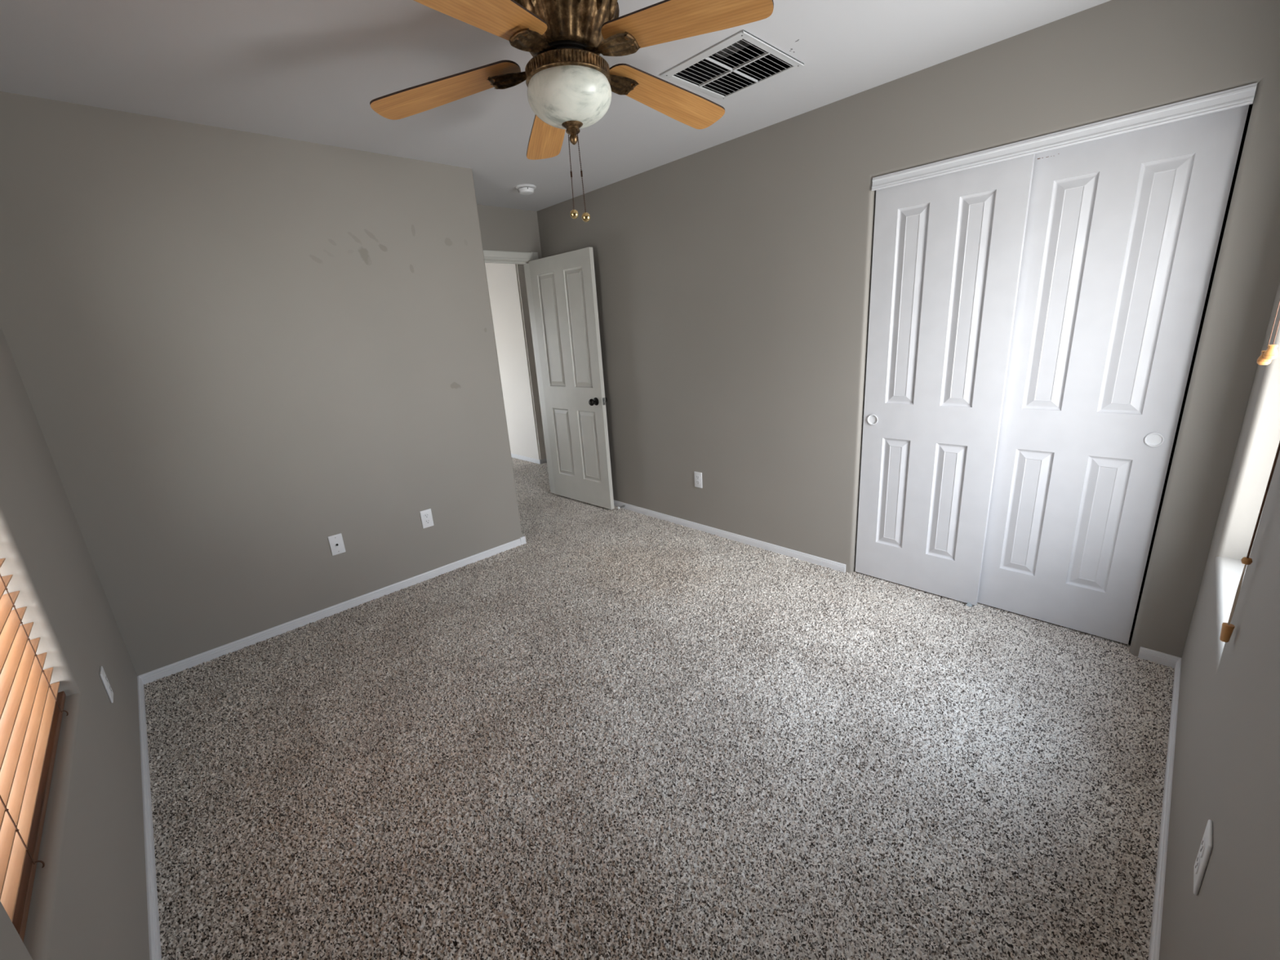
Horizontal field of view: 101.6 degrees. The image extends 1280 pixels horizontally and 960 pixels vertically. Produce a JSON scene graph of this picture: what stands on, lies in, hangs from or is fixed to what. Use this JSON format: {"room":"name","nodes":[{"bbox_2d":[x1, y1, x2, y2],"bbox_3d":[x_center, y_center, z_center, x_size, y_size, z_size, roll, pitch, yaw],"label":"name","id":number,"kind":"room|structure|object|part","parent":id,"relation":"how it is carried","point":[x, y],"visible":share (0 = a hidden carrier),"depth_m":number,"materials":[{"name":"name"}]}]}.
{"room":"empty bedroom","nodes":[
{"label":"empty bedroom","id":0,"kind":"room"},
{"bbox_2d":[0,325,149,959],"bbox_3d":[-1.311,0.131,0.903,0.150,2.560,3.357,-18,22,-41],"label":"wall","id":1,"kind":"structure","parent":0,"point":[88,901],"depth_m":1.40,"materials":[{"name":"grey paint"}]},
{"bbox_2d":[99,666,113,702],"bbox_3d":[-1.805,0.692,1.766,0.008,0.115,0.070,-18,22,-41],"label":"wall outlet","id":2,"kind":"object","parent":1,"relation":"attached to","point":[102,674],"visible":1,"depth_m":1.75,"materials":[{"name":"white plastic"}]},
{"bbox_2d":[137,675,161,959],"bbox_3d":[-1.179,1.206,1.274,0.012,0.056,3.357,-18,22,-41],"label":"baseboard","id":3,"kind":"structure","parent":1,"relation":"attached to","point":[155,948],"depth_m":1.61,"materials":[{"name":"white paint"}]},
{"bbox_2d":[0,91,522,675],"bbox_3d":[-2.025,-0.456,3.091,2.207,2.560,0.890,-18,22,-41],"label":"wall","id":4,"kind":"structure","parent":0,"point":[235,353],"depth_m":2.55,"materials":[{"name":"grey paint"}]},
{"bbox_2d":[138,538,520,684],"bbox_3d":[-1.601,0.697,3.126,2.080,0.056,0.012,-18,22,-41],"label":"baseboard","id":5,"kind":"structure","parent":4,"relation":"attached to","point":[176,667],"depth_m":2.90,"materials":[{"name":"white paint"}]},
{"bbox_2d":[328,533,346,555],"bbox_3d":[-1.708,0.365,2.942,0.070,0.115,0.016,-18,22,-41],"label":"cable jack","id":6,"kind":"object","parent":4,"relation":"attached to","point":[335,541],"visible":1,"depth_m":2.94,"materials":[{"name":"white plastic"}]},
{"bbox_2d":[419,508,434,528],"bbox_3d":[-1.341,0.243,3.284,0.070,0.115,0.008,-18,22,-41],"label":"wall outlet","id":7,"kind":"object","parent":4,"relation":"attached to","point":[426,516],"visible":1,"depth_m":3.28,"materials":[{"name":"white plastic"}]},
{"bbox_2d":[423,513,429,518],"bbox_3d":[-1.341,0.225,3.277,0.034,0.027,0.002,-18,22,-41],"label":"receptacle","id":8,"kind":"object","parent":7,"relation":"attached to","point":[425,515],"depth_m":3.28,"materials":[{"name":"white plastic"}]},
{"bbox_2d":[425,519,430,524],"bbox_3d":[-1.338,0.262,3.288,0.034,0.027,0.002,-18,22,-41],"label":"receptacle","id":9,"kind":"object","parent":7,"relation":"attached to","point":[427,521],"depth_m":3.29,"materials":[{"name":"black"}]},
{"bbox_2d":[519,535,526,544],"bbox_3d":[-0.858,0.444,3.813,0.042,0.063,0.026,-18,22,-41],"label":"baseboard","id":10,"kind":"structure","parent":4,"relation":"attached to","point":[522,539],"depth_m":3.80,"materials":[{"name":"white paint"}]},
{"bbox_2d":[476,204,542,258],"bbox_3d":[-1.159,-0.896,4.405,0.968,2.560,0.112,-18,22,-41],"label":"wall","id":11,"kind":"structure","parent":0,"point":[502,228],"depth_m":4.18,"materials":[{"name":"grey paint"}]},
{"bbox_2d":[483,249,532,261],"bbox_3d":[-1.210,-1.760,4.070,0.853,0.068,0.016,-18,22,-41],"label":"trim","id":12,"kind":"structure","parent":11,"relation":"attached to","point":[488,255],"depth_m":4.19,"materials":[{"name":"white paint"}]},
{"bbox_2d":[484,259,555,493],"bbox_3d":[-1.162,-0.764,4.434,0.791,2.072,0.116,-18,22,-41],"label":"trim","id":13,"kind":"structure","parent":11,"relation":"attached to","point":[526,269],"depth_m":4.64,"materials":[{"name":"grey paint"}]},
{"bbox_2d":[528,247,613,509],"bbox_3d":[-0.569,-0.787,4.357,0.792,2.030,0.169,12,22,43],"label":"door","id":14,"kind":"structure","parent":13,"relation":"attached to","point":[563,286],"depth_m":4.30,"materials":[{"name":"white paint"}]},
{"bbox_3d":[-0.372,-0.619,4.140,0.064,0.064,0.067,12,22,43],"label":"knob","id":15,"kind":"part","parent":14,"relation":"part of","materials":[{"name":"black metal"}]},
{"bbox_2d":[531,252,538,260],"bbox_3d":[-0.815,-0.883,4.658,0.068,2.131,0.016,-18,22,-41],"label":"trim","id":16,"kind":"structure","parent":11,"relation":"attached to","point":[535,255],"depth_m":4.36,"materials":[{"name":"grey paint"}]},
{"bbox_2d":[484,262,546,459],"bbox_3d":[-1.647,-1.684,7.236,1.455,2.560,2.635,-18,22,-41],"label":"wall","id":17,"kind":"structure","parent":0,"point":[507,287],"depth_m":6.01,"materials":[{"name":"white paint"}]},
{"bbox_2d":[511,453,540,463],"bbox_3d":[-2.094,-0.414,7.068,0.012,0.056,2.646,-18,22,-41],"label":"baseboard","id":18,"kind":"structure","parent":17,"relation":"attached to","point":[513,455],"depth_m":6.36,"materials":[{"name":"white paint"}]},
{"bbox_2d":[538,458,546,463],"bbox_3d":[-0.700,-0.367,6.582,1.346,0.056,0.012,-18,22,-41],"label":"baseboard","id":19,"kind":"structure","parent":17,"relation":"attached to","point":[544,460],"depth_m":6.17,"materials":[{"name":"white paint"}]},
{"bbox_2d":[0,0,1111,211],"bbox_3d":[-1.207,-2.071,3.685,5.300,0.100,8.107,-18,22,-41],"label":"ceiling","id":20,"kind":"structure","parent":0,"point":[312,71],"depth_m":1.95,"materials":[{"name":"white paint"}]},
{"bbox_2d":[515,184,536,195],"bbox_3d":[-0.786,-2.001,3.603,0.141,0.042,0.141,-18,22,-41],"label":"smoke detector","id":21,"kind":"object","parent":20,"relation":"attached to","point":[524,189],"visible":1,"depth_m":3.56,"materials":[{"name":"white plastic"}]},
{"bbox_3d":[-0.787,-2.016,3.599,0.141,0.011,0.141,-18,22,-41],"label":"mounting plate","id":22,"kind":"part","parent":21,"relation":"part of","materials":[{"name":"white plastic"}]},
{"bbox_2d":[369,0,773,222],"bbox_3d":[-0.234,-1.184,1.728,1.238,0.636,1.181,-8,17,-14],"label":"ceiling fan","id":23,"kind":"object","parent":20,"relation":"hanging from","point":[570,85],"visible":1,"depth_m":1.54,"materials":[{"name":"brown wood"}]},
{"bbox_3d":[-0.626,-1.264,1.691,0.505,0.006,0.146,-10,14,10],"label":"blade","id":24,"kind":"part","parent":23,"relation":"part of","materials":[{"name":"brown wood"}]},
{"bbox_3d":[-0.396,-1.170,1.287,0.146,0.006,0.505,-4,22,28],"label":"blade","id":25,"kind":"part","parent":23,"relation":"part of","materials":[{"name":"brown wood"}]},
{"bbox_3d":[-0.349,-1.367,2.011,0.146,0.006,0.505,-17,10,-15],"label":"blade","id":26,"kind":"part","parent":23,"relation":"part of","materials":[{"name":"brown wood"}]},
{"bbox_3d":[-0.221,-1.198,1.662,0.266,0.119,0.266,-18,22,-41],"label":"lamp shade","id":27,"kind":"part","parent":23,"relation":"part of","materials":[{"name":"white glass"}]},
{"bbox_3d":[-0.228,-1.019,1.730,0.006,0.227,0.011,-18,22,-41],"label":"pull chain","id":28,"kind":"part","parent":23,"relation":"part of","materials":[{"name":"brown metal"}]},
{"bbox_3d":[-0.190,-1.001,1.695,0.006,0.247,0.012,-18,22,-41],"label":"pull chain","id":29,"kind":"part","parent":23,"relation":"part of","materials":[{"name":"brown metal"}]},
{"bbox_3d":[0.093,-1.368,1.869,0.505,0.006,0.146,-6,4,-37],"label":"blade","id":30,"kind":"part","parent":23,"relation":"part of","materials":[{"name":"brown wood"}]},
{"bbox_3d":[0.109,-1.249,1.412,0.505,0.006,0.146,14,9,31],"label":"blade","id":31,"kind":"part","parent":23,"relation":"part of","materials":[{"name":"brown wood"}]},
{"bbox_2d":[660,29,804,100],"bbox_3d":[0.364,-1.809,2.077,0.420,0.310,0.406,-18,22,-41],"label":"ceiling vent","id":32,"kind":"object","parent":20,"relation":"in","point":[743,61],"visible":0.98,"depth_m":2.21,"materials":[{"name":"grey metal"}]},
{"bbox_2d":[143,457,1174,959],"bbox_3d":[-1.044,0.370,4.395,5.300,0.124,8.111,-18,22,-41],"label":"floor","id":33,"kind":"structure","parent":0,"point":[615,734],"depth_m":1.79,"materials":[{"name":"carpet"}]},
{"bbox_2d":[965,601,972,607],"bbox_3d":[1.679,0.626,2.653,0.044,0.021,0.023,-18,22,-41],"label":"guide","id":34,"kind":"object","parent":33,"relation":"on","point":[968,604],"visible":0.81,"depth_m":2.64,"materials":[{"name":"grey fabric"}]},
{"bbox_2d":[537,0,1279,657],"bbox_3d":[0.707,-0.691,3.267,0.112,2.560,4.367,-18,22,-41],"label":"wall","id":35,"kind":"structure","parent":0,"point":[733,277],"depth_m":2.77,"materials":[{"name":"grey paint"}]},
{"bbox_2d":[693,471,702,488],"bbox_3d":[0.417,-0.001,3.742,0.008,0.115,0.070,-18,22,-41],"label":"wall outlet","id":36,"kind":"object","parent":35,"relation":"attached to","point":[698,476],"visible":1,"depth_m":3.74,"materials":[{"name":"white plastic"}]},
{"bbox_2d":[613,500,845,573],"bbox_3d":[0.252,0.309,4.033,0.012,0.056,2.750,-18,22,-41],"label":"baseboard","id":37,"kind":"structure","parent":35,"relation":"attached to","point":[804,557],"depth_m":3.58,"materials":[{"name":"white paint"}]},
{"bbox_2d":[855,154,1035,605],"bbox_3d":[1.417,-0.404,2.564,0.035,2.058,0.616,-18,22,-41],"label":"door","id":38,"kind":"structure","parent":35,"relation":"in","point":[948,248],"depth_m":2.51,"materials":[{"name":"white paint"}]},
{"bbox_3d":[1.236,-0.321,2.771,0.008,0.056,0.056,-18,22,-41],"label":"finger pull","id":39,"kind":"part","parent":38,"relation":"part of","materials":[{"name":"white plastic"}]},
{"bbox_2d":[871,82,1257,191],"bbox_3d":[1.524,-1.315,2.065,0.018,0.056,1.197,-18,22,-41],"label":"trim","id":40,"kind":"structure","parent":35,"relation":"attached to","point":[1243,95],"depth_m":1.94,"materials":[{"name":"white paint"}]},
{"bbox_2d":[977,104,1248,644],"bbox_3d":[1.844,-0.323,2.189,0.035,2.056,0.601,-18,22,-41],"label":"door","id":41,"kind":"structure","parent":35,"relation":"in","point":[1122,231],"depth_m":2.11,"materials":[{"name":"white paint"}]},
{"bbox_3d":[2.014,-0.158,2.042,0.008,0.056,0.056,-18,22,-41],"label":"finger pull","id":42,"kind":"part","parent":41,"relation":"part of","materials":[{"name":"white plastic"}]},
{"bbox_2d":[1137,646,1180,668],"bbox_3d":[2.128,0.733,2.139,0.012,0.056,0.121,-18,22,-41],"label":"baseboard","id":43,"kind":"structure","parent":35,"relation":"attached to","point":[1158,657],"depth_m":2.14,"materials":[{"name":"white paint"}]},
{"bbox_2d":[1139,93,1255,593],"bbox_3d":[1.901,-0.630,2.587,0.678,2.452,1.460,-18,22,-41],"label":"wall","id":44,"kind":"structure","parent":0,"point":[1250,108],"depth_m":2.31,"materials":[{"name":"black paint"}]},
{"bbox_2d":[1159,280,1279,959],"bbox_3d":[1.027,0.040,0.678,3.175,2.560,0.180,-18,22,-41],"label":"wall","id":45,"kind":"structure","parent":0,"point":[1226,767],"depth_m":1.01,"materials":[{"name":"grey paint"}]},
{"bbox_2d":[1147,657,1181,959],"bbox_3d":[1.075,1.105,1.100,3.060,0.056,0.012,-18,22,-41],"label":"baseboard","id":46,"kind":"structure","parent":45,"relation":"attached to","point":[1157,915],"depth_m":1.43,"materials":[{"name":"white paint"}]},
{"bbox_2d":[1193,819,1213,895],"bbox_3d":[1.006,0.674,0.933,0.070,0.115,0.008,-18,22,-41],"label":"wall outlet","id":47,"kind":"object","parent":45,"relation":"attached to","point":[1204,853],"visible":1,"depth_m":0.92,"materials":[{"name":"white plastic"}]},
{"bbox_2d":[1195,853,1199,874],"bbox_3d":[1.006,0.693,0.940,0.034,0.027,0.002,-18,22,-41],"label":"receptacle","id":48,"kind":"object","parent":47,"relation":"attached to","point":[1197,860],"depth_m":0.94,"materials":[{"name":"white plastic"}]},
{"bbox_2d":[1200,837,1204,857],"bbox_3d":[1.003,0.655,0.929,0.034,0.027,0.002,-18,22,-41],"label":"receptacle","id":49,"kind":"object","parent":47,"relation":"attached to","point":[1202,845],"depth_m":0.92,"materials":[{"name":"white plastic"}]},
{"bbox_2d":[1219,300,1279,642],"bbox_3d":[1.575,-0.381,1.214,0.937,1.303,0.110,-18,22,-41],"label":"window blind","id":50,"kind":"object","parent":45,"relation":"attached to","point":[1266,357],"visible":1,"depth_m":1.11,"materials":[{"name":"brown wood"}]},
{"bbox_3d":[1.251,0.233,1.091,0.002,0.160,0.008,6,19,30],"label":"pull cord","id":51,"kind":"part","parent":50,"relation":"part of","materials":[{"name":"beige plastic"}]},
{"bbox_3d":[1.214,-0.349,0.920,0.010,1.065,0.009,-18,22,-41],"label":"lift cord","id":52,"kind":"part","parent":50,"relation":"part of","materials":[{"name":"brown plastic"}]},
{"bbox_3d":[1.772,-0.709,1.395,0.002,0.710,0.002,-18,22,-41],"label":"pull cord","id":53,"kind":"part","parent":50,"relation":"part of","materials":[{"name":"brown fabric"}]},
{"bbox_3d":[1.766,-0.712,1.377,0.002,0.693,0.002,-18,22,-41],"label":"pull cord","id":54,"kind":"part","parent":50,"relation":"part of","materials":[{"name":"brown fabric"}]},
{"bbox_3d":[-1.357,-0.006,0.830,0.050,1.450,0.941,-18,22,-41],"label":"window","id":55,"kind":"structure","parent":0,"visible":0},
{"bbox_2d":[0,558,68,942],"bbox_3d":[-1.302,-0.018,0.882,0.065,1.444,0.935,-18,22,-41],"label":"window blind","id":56,"kind":"object","parent":55,"relation":"attached to","point":[32,708],"visible":1,"depth_m":1.08,"materials":[{"name":"brown wood"}]},
{"bbox_3d":[-1.127,0.022,0.739,0.004,1.387,0.004,-11,18,-24],"label":"ladder cord","id":57,"kind":"part","parent":56,"relation":"part of","materials":[{"name":"brown fabric"}]},
{"bbox_3d":[-1.528,-0.069,1.145,0.004,1.387,0.004,5,18,28],"label":"ladder cord","id":58,"kind":"part","parent":56,"relation":"part of","materials":[{"name":"brown fabric"}]},
{"bbox_3d":[-1.259,0.660,1.076,0.051,0.018,0.935,-18,22,-41],"label":"rail","id":59,"kind":"part","parent":56,"relation":"part of","materials":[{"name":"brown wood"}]}
]}

